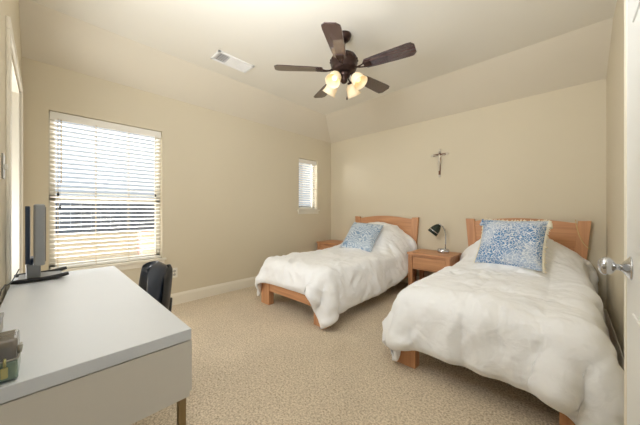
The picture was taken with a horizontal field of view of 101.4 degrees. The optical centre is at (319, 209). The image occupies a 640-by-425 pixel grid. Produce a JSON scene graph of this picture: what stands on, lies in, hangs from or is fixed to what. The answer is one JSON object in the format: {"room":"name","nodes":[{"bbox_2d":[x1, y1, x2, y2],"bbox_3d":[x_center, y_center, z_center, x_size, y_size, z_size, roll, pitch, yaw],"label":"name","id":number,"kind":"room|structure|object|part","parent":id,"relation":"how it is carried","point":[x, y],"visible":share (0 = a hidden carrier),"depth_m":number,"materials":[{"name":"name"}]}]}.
{"room":"bedroom","nodes":[
{"label":"bedroom","id":0,"kind":"room"},
{"bbox_2d":[0,0,21,305],"bbox_3d":[-1.273,-0.245,0.938,3.663,2.740,0.120,0,0,44],"label":"wall","id":1,"kind":"structure","parent":0,"point":[10,8],"depth_m":1.27,"materials":[{"name":"paint"}]},
{"bbox_2d":[1,153,7,178],"bbox_3d":[-1.487,-0.205,1.237,0.080,0.116,0.017,0,0,44],"label":"light switch","id":2,"kind":"object","parent":1,"relation":"attached to","point":[4,166],"visible":1,"depth_m":1.21,"materials":[{"name":"plastic"}]},
{"bbox_2d":[1,153,4,178],"bbox_3d":[-1.491,-0.205,1.233,0.080,0.116,0.006,0,0,44],"label":"switch plate","id":3,"kind":"object","parent":2,"relation":"attached to","point":[2,155],"depth_m":1.21,"materials":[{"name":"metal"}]},
{"bbox_2d":[6,15,22,292],"bbox_3d":[-1.997,0.065,1.724,1.110,2.120,0.016,0,0,44],"label":"trim","id":4,"kind":"structure","parent":1,"relation":"attached to","point":[11,52],"depth_m":1.35,"materials":[{"name":"white paint"}]},
{"bbox_2d":[12,60,19,278],"bbox_3d":[-2.044,0.100,1.675,0.980,2.050,0.120,0,0,44],"label":"trim","id":5,"kind":"structure","parent":1,"relation":"attached to","point":[15,89],"depth_m":2.03,"materials":[{"name":"white paint"}]},
{"bbox_2d":[22,57,330,293],"bbox_3d":[-1.223,-0.095,3.745,0.140,2.440,4.290,0,0,44],"label":"wall","id":6,"kind":"structure","parent":0,"point":[229,187],"depth_m":3.36,"materials":[{"name":"paint"}]},
{"bbox_2d":[49,112,166,271],"bbox_3d":[-2.166,-0.138,2.724,0.165,1.535,0.980,0,0,44],"label":"window","id":7,"kind":"structure","parent":6,"relation":"in","point":[126,265],"depth_m":2.65,"materials":[{"name":"plastic"}]},
{"bbox_2d":[50,111,160,269],"bbox_3d":[-2.160,-0.176,2.717,0.073,1.449,0.898,0,0,44],"label":"window blind","id":8,"kind":"object","parent":7,"relation":"attached to","point":[61,117],"visible":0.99,"depth_m":2.67,"materials":[{"name":"white plastic"}]},
{"bbox_3d":[-2.251,-0.154,2.631,0.056,1.381,0.006,0,0,44],"label":"ladder cord","id":9,"kind":"part","parent":8,"relation":"part of","materials":[{"name":"white fabric"}]},
{"bbox_3d":[-2.164,0.538,2.722,0.052,0.020,0.894,0,0,44],"label":"rail","id":10,"kind":"part","parent":8,"relation":"part of","materials":[{"name":"white plastic"}]},
{"bbox_3d":[-1.891,-0.154,3.007,0.056,1.381,0.006,0,0,44],"label":"ladder cord","id":11,"kind":"part","parent":8,"relation":"part of","materials":[{"name":"white fabric"}]},
{"bbox_3d":[-1.871,-0.492,2.980,0.018,0.686,0.018,0,0,44],"label":"pull cord","id":12,"kind":"part","parent":8,"relation":"part of","materials":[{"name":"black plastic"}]},
{"bbox_3d":[-2.159,0.591,2.717,0.145,0.079,0.980,0,0,44],"label":"sill","id":13,"kind":"part","parent":7,"relation":"part of","materials":[{"name":"white paint"}]},
{"bbox_2d":[172,267,177,277],"bbox_3d":[-1.729,0.745,3.108,0.007,0.116,0.072,0,0,44],"label":"wall outlet","id":14,"kind":"object","parent":6,"relation":"attached to","point":[175,270],"visible":0.86,"depth_m":3.12,"materials":[{"name":"white plastic"}]},
{"bbox_2d":[170,276,256,305],"bbox_3d":[-1.166,1.058,3.691,0.016,0.135,4.010,0,0,44],"label":"baseboard","id":15,"kind":"structure","parent":6,"relation":"attached to","point":[199,293],"depth_m":3.42,"materials":[{"name":"white paint"}]},
{"bbox_2d":[297,163,319,213],"bbox_3d":[-0.243,-0.417,4.739,0.165,0.975,0.530,0,0,44],"label":"window","id":16,"kind":"structure","parent":6,"relation":"in","point":[300,211],"depth_m":4.81,"materials":[{"name":"plastic"}]},
{"bbox_2d":[299,158,315,208],"bbox_3d":[-0.237,-0.457,4.732,0.073,0.889,0.448,0,0,44],"label":"window blind","id":17,"kind":"object","parent":16,"relation":"attached to","point":[304,161],"visible":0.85,"depth_m":4.74,"materials":[{"name":"white plastic"}]},
{"bbox_3d":[-0.236,0.030,4.732,0.145,0.079,0.530,0,0,44],"label":"sill","id":18,"kind":"part","parent":16,"relation":"part of","materials":[{"name":"white paint"}]},
{"bbox_2d":[19,0,616,142],"bbox_3d":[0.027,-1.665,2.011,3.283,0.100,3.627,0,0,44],"label":"ceiling","id":19,"kind":"structure","parent":0,"point":[448,36],"depth_m":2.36,"materials":[{"name":"paint"}]},
{"bbox_2d":[210,50,253,72],"bbox_3d":[-0.949,-1.609,2.859,0.200,0.012,0.410,0,0,44],"label":"ceiling vent","id":20,"kind":"object","parent":19,"relation":"in","point":[219,56],"visible":1,"depth_m":2.84,"materials":[{"name":"metal"}]},
{"bbox_2d":[274,22,416,99],"bbox_3d":[0.256,-1.315,2.433,1.226,0.599,1.208,0,0,44],"label":"ceiling fan","id":21,"kind":"object","parent":19,"relation":"hanging from","point":[343,63],"visible":1,"depth_m":2.32,"materials":[{"name":"brown wood"}]},
{"bbox_3d":[-0.195,-1.291,2.392,0.435,0.007,0.146,0,11,-4],"label":"blade","id":22,"kind":"part","parent":21,"relation":"part of","materials":[{"name":"brown wood"}]},
{"bbox_3d":[0.064,-1.291,2.809,0.146,0.007,0.435,-12,4,-22],"label":"blade","id":23,"kind":"part","parent":21,"relation":"part of","materials":[{"name":"brown wood"}]},
{"bbox_3d":[0.097,-1.151,2.521,0.147,0.147,0.138,0,0,44],"label":"lamp shade","id":24,"kind":"part","parent":21,"relation":"part of","materials":[{"name":"white glass"}]},
{"bbox_3d":[0.122,-1.151,2.297,0.138,0.147,0.147,0,0,44],"label":"lamp shade","id":25,"kind":"part","parent":21,"relation":"part of","materials":[{"name":"white glass"}]},
{"bbox_3d":[0.121,-1.291,2.017,0.146,0.007,0.435,11,3,14],"label":"blade","id":26,"kind":"part","parent":21,"relation":"part of","materials":[{"name":"brown wood"}]},
{"bbox_3d":[0.320,-1.151,2.547,0.138,0.147,0.147,0,0,44],"label":"lamp shade","id":27,"kind":"part","parent":21,"relation":"part of","materials":[{"name":"white glass"}]},
{"bbox_3d":[0.346,-1.151,2.323,0.147,0.147,0.138,0,0,44],"label":"lamp shade","id":28,"kind":"part","parent":21,"relation":"part of","materials":[{"name":"white glass"}]},
{"bbox_3d":[0.541,-1.291,2.691,0.435,0.007,0.146,0,-11,-40],"label":"blade","id":29,"kind":"part","parent":21,"relation":"part of","materials":[{"name":"brown wood"}]},
{"bbox_3d":[0.576,-1.291,2.201,0.435,0.007,0.146,0,-11,32],"label":"blade","id":30,"kind":"part","parent":21,"relation":"part of","materials":[{"name":"brown wood"}]},
{"bbox_2d":[131,282,558,424],"bbox_3d":[0.206,1.185,1.648,5.103,0.120,5.350,0,0,44],"label":"floor","id":31,"kind":"structure","parent":0,"point":[255,362],"depth_m":1.75,"materials":[{"name":"beige carpet"}]},
{"bbox_2d":[0,266,191,424],"bbox_3d":[-1.075,0.755,1.170,1.390,0.740,0.459,0,0,44],"label":"desk","id":32,"kind":"object","parent":31,"relation":"on","point":[98,349],"visible":0.95,"depth_m":0.79,"materials":[{"name":"laminate"}]},
{"bbox_2d":[0,312,3,332],"bbox_3d":[-1.004,0.359,0.809,0.104,0.052,0.031,0,0,44],"label":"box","id":33,"kind":"object","parent":32,"relation":"on","point":[2,313],"visible":0.97,"depth_m":0.82,"materials":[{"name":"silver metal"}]},
{"bbox_3d":[-1.004,0.339,0.809,0.104,0.012,0.031,0,0,44],"label":"lid","id":34,"kind":"part","parent":33,"relation":"part of","materials":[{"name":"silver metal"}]},
{"bbox_2d":[0,269,19,295],"bbox_3d":[-1.368,0.353,1.140,0.024,0.059,0.832,0,0,-45],"label":"power cord","id":35,"kind":"object","parent":32,"relation":"on","point":[18,269],"visible":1,"depth_m":1.28,"materials":[{"name":"black plastic"}]},
{"bbox_2d":[0,329,22,382],"bbox_3d":[-0.745,0.338,0.595,0.111,0.093,0.098,0,0,44],"label":"desk organizer","id":36,"kind":"object","parent":32,"relation":"on","point":[11,347],"visible":1,"depth_m":0.59,"materials":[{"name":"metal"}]},
{"bbox_2d":[11,204,68,284],"bbox_3d":[-1.585,0.177,1.493,0.385,0.414,0.217,0,0,44],"label":"computer monitor","id":37,"kind":"object","parent":32,"relation":"on","point":[33,264],"visible":1,"depth_m":1.36,"materials":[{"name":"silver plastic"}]},
{"bbox_3d":[-1.591,0.374,1.494,0.195,0.012,0.170,0,0,44],"label":"plate","id":38,"kind":"part","parent":37,"relation":"part of","materials":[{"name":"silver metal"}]},
{"bbox_3d":[-0.450,0.864,0.851,0.022,0.522,0.022,0,0,44],"label":"leg","id":39,"kind":"part","parent":32,"relation":"part of","materials":[{"name":"brown wood"}]},
{"bbox_3d":[-0.674,0.512,1.092,0.679,0.165,0.018,0,0,44],"label":"drawer","id":40,"kind":"part","parent":32,"relation":"part of","materials":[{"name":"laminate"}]},
{"bbox_2d":[138,261,172,311],"bbox_3d":[-1.098,0.710,1.389,0.560,0.828,0.550,0,0,-40],"label":"office chair","id":41,"kind":"object","parent":31,"relation":"on","point":[155,279],"visible":0.3,"depth_m":1.45,"materials":[{"name":"black leather"}]},
{"bbox_2d":[317,240,342,249],"bbox_3d":[0.288,0.850,4.748,0.564,0.550,0.432,0,0,44],"label":"nightstand","id":42,"kind":"object","parent":31,"relation":"on","point":[321,245],"visible":0.22,"depth_m":4.70,"materials":[{"name":"brown wood"}]},
{"bbox_3d":[0.159,0.706,4.614,0.420,0.149,0.024,0,0,44],"label":"drawer","id":43,"kind":"part","parent":42,"relation":"part of","materials":[{"name":"brown wood"}]},
{"bbox_2d":[261,216,418,328],"bbox_3d":[0.369,0.610,3.573,1.143,1.030,2.040,0,0,44],"label":"wooden bed","id":44,"kind":"object","parent":31,"relation":"on","point":[410,227],"visible":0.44,"depth_m":3.90,"materials":[{"name":"brown wood"}]},
{"bbox_3d":[-0.637,1.000,3.175,0.155,0.250,0.075,0,0,44],"label":"leg","id":45,"kind":"part","parent":44,"relation":"part of","materials":[{"name":"brown wood"}]},
{"bbox_3d":[-0.311,0.911,2.861,1.060,0.097,0.050,0,0,44],"label":"foot rail","id":46,"kind":"part","parent":44,"relation":"part of","materials":[{"name":"brown wood"}]},
{"bbox_3d":[0.018,1.000,2.550,0.155,0.250,0.075,0,0,44],"label":"leg","id":47,"kind":"part","parent":44,"relation":"part of","materials":[{"name":"brown wood"}]},
{"bbox_2d":[255,222,416,328],"bbox_3d":[0.305,0.646,3.512,1.309,0.914,2.171,0,0,44],"label":"comforter","id":48,"kind":"object","parent":44,"relation":"on","point":[334,280],"visible":0.87,"depth_m":2.91,"materials":[{"name":"white fabric"}]},
{"bbox_2d":[340,222,383,251],"bbox_3d":[0.606,0.377,3.803,0.524,0.380,0.372,0,0,39],"label":"throw cushion","id":49,"kind":"object","parent":48,"relation":"on","point":[363,236],"visible":0.97,"depth_m":3.71,"materials":[{"name":"blue fabric"}]},
{"bbox_3d":[0.694,0.618,4.639,0.142,1.015,0.050,0,0,44],"label":"head post","id":50,"kind":"part","parent":44,"relation":"part of","materials":[{"name":"brown wood"}]},
{"bbox_3d":[1.056,0.460,4.293,0.940,0.730,0.024,0,0,44],"label":"headboard panel","id":51,"kind":"part","parent":44,"relation":"part of","materials":[{"name":"brown wood"}]},
{"bbox_3d":[1.418,0.618,3.947,0.142,1.015,0.050,0,0,44],"label":"head post","id":52,"kind":"part","parent":44,"relation":"part of","materials":[{"name":"brown wood"}]},
{"bbox_2d":[407,249,460,285],"bbox_3d":[1.543,0.850,3.551,0.564,0.550,0.432,0,0,44],"label":"nightstand","id":53,"kind":"object","parent":31,"relation":"on","point":[422,260],"visible":0.53,"depth_m":3.46,"materials":[{"name":"brown wood"}]},
{"bbox_3d":[1.246,0.863,3.590,0.055,0.524,0.055,0,0,44],"label":"leg","id":54,"kind":"part","parent":53,"relation":"part of","materials":[{"name":"brown wood"}]},
{"bbox_3d":[1.498,0.863,3.854,0.055,0.524,0.055,0,0,44],"label":"leg","id":55,"kind":"part","parent":53,"relation":"part of","materials":[{"name":"brown wood"}]},
{"bbox_3d":[1.415,0.706,3.416,0.420,0.149,0.024,0,0,44],"label":"drawer","id":56,"kind":"part","parent":53,"relation":"part of","materials":[{"name":"brown wood"}]},
{"bbox_2d":[428,223,448,253],"bbox_3d":[1.603,0.377,3.549,0.268,0.396,0.145,0,0,19],"label":"desk lamp","id":57,"kind":"object","parent":53,"relation":"on","point":[435,229],"visible":1,"depth_m":3.51,"materials":[{"name":"silver metal"}]},
{"bbox_3d":[1.547,0.274,3.562,0.161,0.175,0.147,0,0,44],"label":"lamp shade","id":58,"kind":"part","parent":57,"relation":"part of","materials":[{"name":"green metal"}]},
{"bbox_3d":[1.597,0.863,3.256,0.055,0.524,0.055,0,0,44],"label":"leg","id":59,"kind":"part","parent":53,"relation":"part of","materials":[{"name":"brown wood"}]},
{"bbox_2d":[397,218,591,424],"bbox_3d":[1.647,0.610,2.327,1.143,1.030,2.040,0,0,44],"label":"wooden bed","id":60,"kind":"object","parent":31,"relation":"on","point":[565,234],"visible":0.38,"depth_m":2.73,"materials":[{"name":"brown wood"}]},
{"bbox_3d":[0.641,1.000,1.928,0.155,0.250,0.075,0,0,44],"label":"leg","id":61,"kind":"part","parent":60,"relation":"part of","materials":[{"name":"brown wood"}]},
{"bbox_3d":[1.971,0.618,3.392,0.142,1.015,0.050,0,0,44],"label":"head post","id":62,"kind":"part","parent":60,"relation":"part of","materials":[{"name":"brown wood"}]},
{"bbox_2d":[382,238,623,424],"bbox_3d":[1.589,0.675,2.258,1.276,0.903,2.209,0,0,44],"label":"comforter","id":63,"kind":"object","parent":60,"relation":"on","point":[545,336],"visible":0.84,"depth_m":1.55,"materials":[{"name":"white fabric"}]},
{"bbox_2d":[474,218,552,272],"bbox_3d":[1.849,0.316,2.553,0.320,0.462,0.605,0,0,-39],"label":"throw cushion","id":64,"kind":"object","parent":63,"relation":"on","point":[518,243],"visible":1,"depth_m":2.45,"materials":[{"name":"blue fabric"}]},
{"bbox_3d":[2.334,0.460,3.046,0.940,0.730,0.024,0,0,44],"label":"headboard panel","id":65,"kind":"part","parent":60,"relation":"part of","materials":[{"name":"brown wood"}]},
{"bbox_3d":[1.296,1.000,1.303,0.155,0.250,0.075,0,0,44],"label":"leg","id":66,"kind":"part","parent":60,"relation":"part of","materials":[{"name":"brown wood"}]},
{"bbox_2d":[575,219,590,249],"bbox_3d":[2.685,0.246,2.678,0.113,0.296,0.120,0,0,44],"label":"cord","id":67,"kind":"object","parent":60,"relation":"hanging from","point":[575,219],"visible":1,"depth_m":2.65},
{"bbox_3d":[2.696,0.618,2.701,0.142,1.015,0.050,0,0,44],"label":"head post","id":68,"kind":"part","parent":60,"relation":"part of","materials":[{"name":"brown wood"}]},
{"bbox_2d":[331,79,605,308],"bbox_3d":[1.636,-0.095,3.885,3.803,2.440,0.140,0,0,44],"label":"wall","id":69,"kind":"structure","parent":0,"point":[540,156],"depth_m":3.35,"materials":[{"name":"paint"}]},
{"bbox_2d":[431,149,448,177],"bbox_3d":[1.687,-0.665,3.707,0.252,0.412,0.045,0,0,44],"label":"crucifix","id":70,"kind":"object","parent":69,"relation":"attached to","point":[439,155],"visible":1,"depth_m":3.70,"materials":[{"name":"brown wood"}]},
{"bbox_2d":[400,276,604,310],"bbox_3d":[1.532,1.058,3.877,3.663,0.135,0.016,0,0,44],"label":"baseboard","id":71,"kind":"structure","parent":69,"relation":"attached to","point":[405,280],"depth_m":4.04,"materials":[{"name":"white paint"}]},
{"bbox_2d":[606,0,623,355],"bbox_3d":[1.114,-0.245,0.685,0.140,2.740,5.210,0,0,44],"label":"wall","id":72,"kind":"structure","parent":0,"point":[614,80],"depth_m":2.05,"materials":[{"name":"paint"}]},
{"bbox_2d":[604,309,623,369],"bbox_3d":[1.693,1.058,1.405,0.016,0.135,3.370,0,0,44],"label":"baseboard","id":73,"kind":"structure","parent":72,"relation":"attached to","point":[612,335],"depth_m":2.04,"materials":[{"name":"white paint"}]},
{"bbox_2d":[598,0,639,424],"bbox_3d":[0.705,0.100,0.565,0.114,2.030,0.893,0,0,44],"label":"open door","id":74,"kind":"structure","parent":72,"relation":"in","point":[630,267],"depth_m":0.79,"materials":[{"name":"paint"}]},
{"bbox_3d":[0.896,0.174,0.811,0.050,0.057,0.057,0,0,44],"label":"door knob","id":75,"kind":"part","parent":74,"relation":"part of","materials":[{"name":"silver metal"}]},
{"bbox_3d":[0.712,0.100,0.530,0.035,2.030,0.830,0,0,44],"label":"door","id":76,"kind":"part","parent":74,"relation":"part of","materials":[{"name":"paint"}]},
{"bbox_3d":[0.813,-0.660,0.662,0.006,0.250,0.240,0,0,44],"label":"door panel","id":77,"kind":"part","parent":74,"relation":"part of","materials":[{"name":"paint"}]},
{"bbox_3d":[0.813,-0.160,0.662,0.006,0.550,0.240,0,0,44],"label":"door panel","id":78,"kind":"part","parent":74,"relation":"part of","materials":[{"name":"paint"}]},
{"bbox_3d":[0.813,0.580,0.662,0.006,0.570,0.240,0,0,44],"label":"door panel","id":79,"kind":"part","parent":74,"relation":"part of","materials":[{"name":"paint"}]},
{"label":"outside","id":80,"kind":"structure","parent":0,"visible":0},
{"bbox_3d":[-10.515,1.575,13.490,26.160,0.100,45.000,0,0,44],"label":"ground","id":81,"kind":"structure","parent":80,"visible":0},
{"bbox_2d":[55,231,137,263],"bbox_3d":[-4.111,1.015,6.411,0.200,1.020,17.600,0,0,44],"label":"wall","id":82,"kind":"structure","parent":81,"relation":"on","point":[127,252],"depth_m":5.56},
{"bbox_2d":[55,203,310,234],"bbox_3d":[-4.125,0.177,6.425,0.080,0.645,17.600,0,0,44],"label":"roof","id":83,"kind":"object","parent":82,"relation":"on","point":[56,204],"visible":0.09,"depth_m":5.70,"materials":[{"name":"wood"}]},
{"bbox_2d":[138,230,153,254],"bbox_3d":[-2.926,0.935,4.575,0.250,1.180,0.380,0,0,44],"label":"brick pier","id":84,"kind":"structure","parent":81,"relation":"on","point":[148,231],"depth_m":4.42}
]}

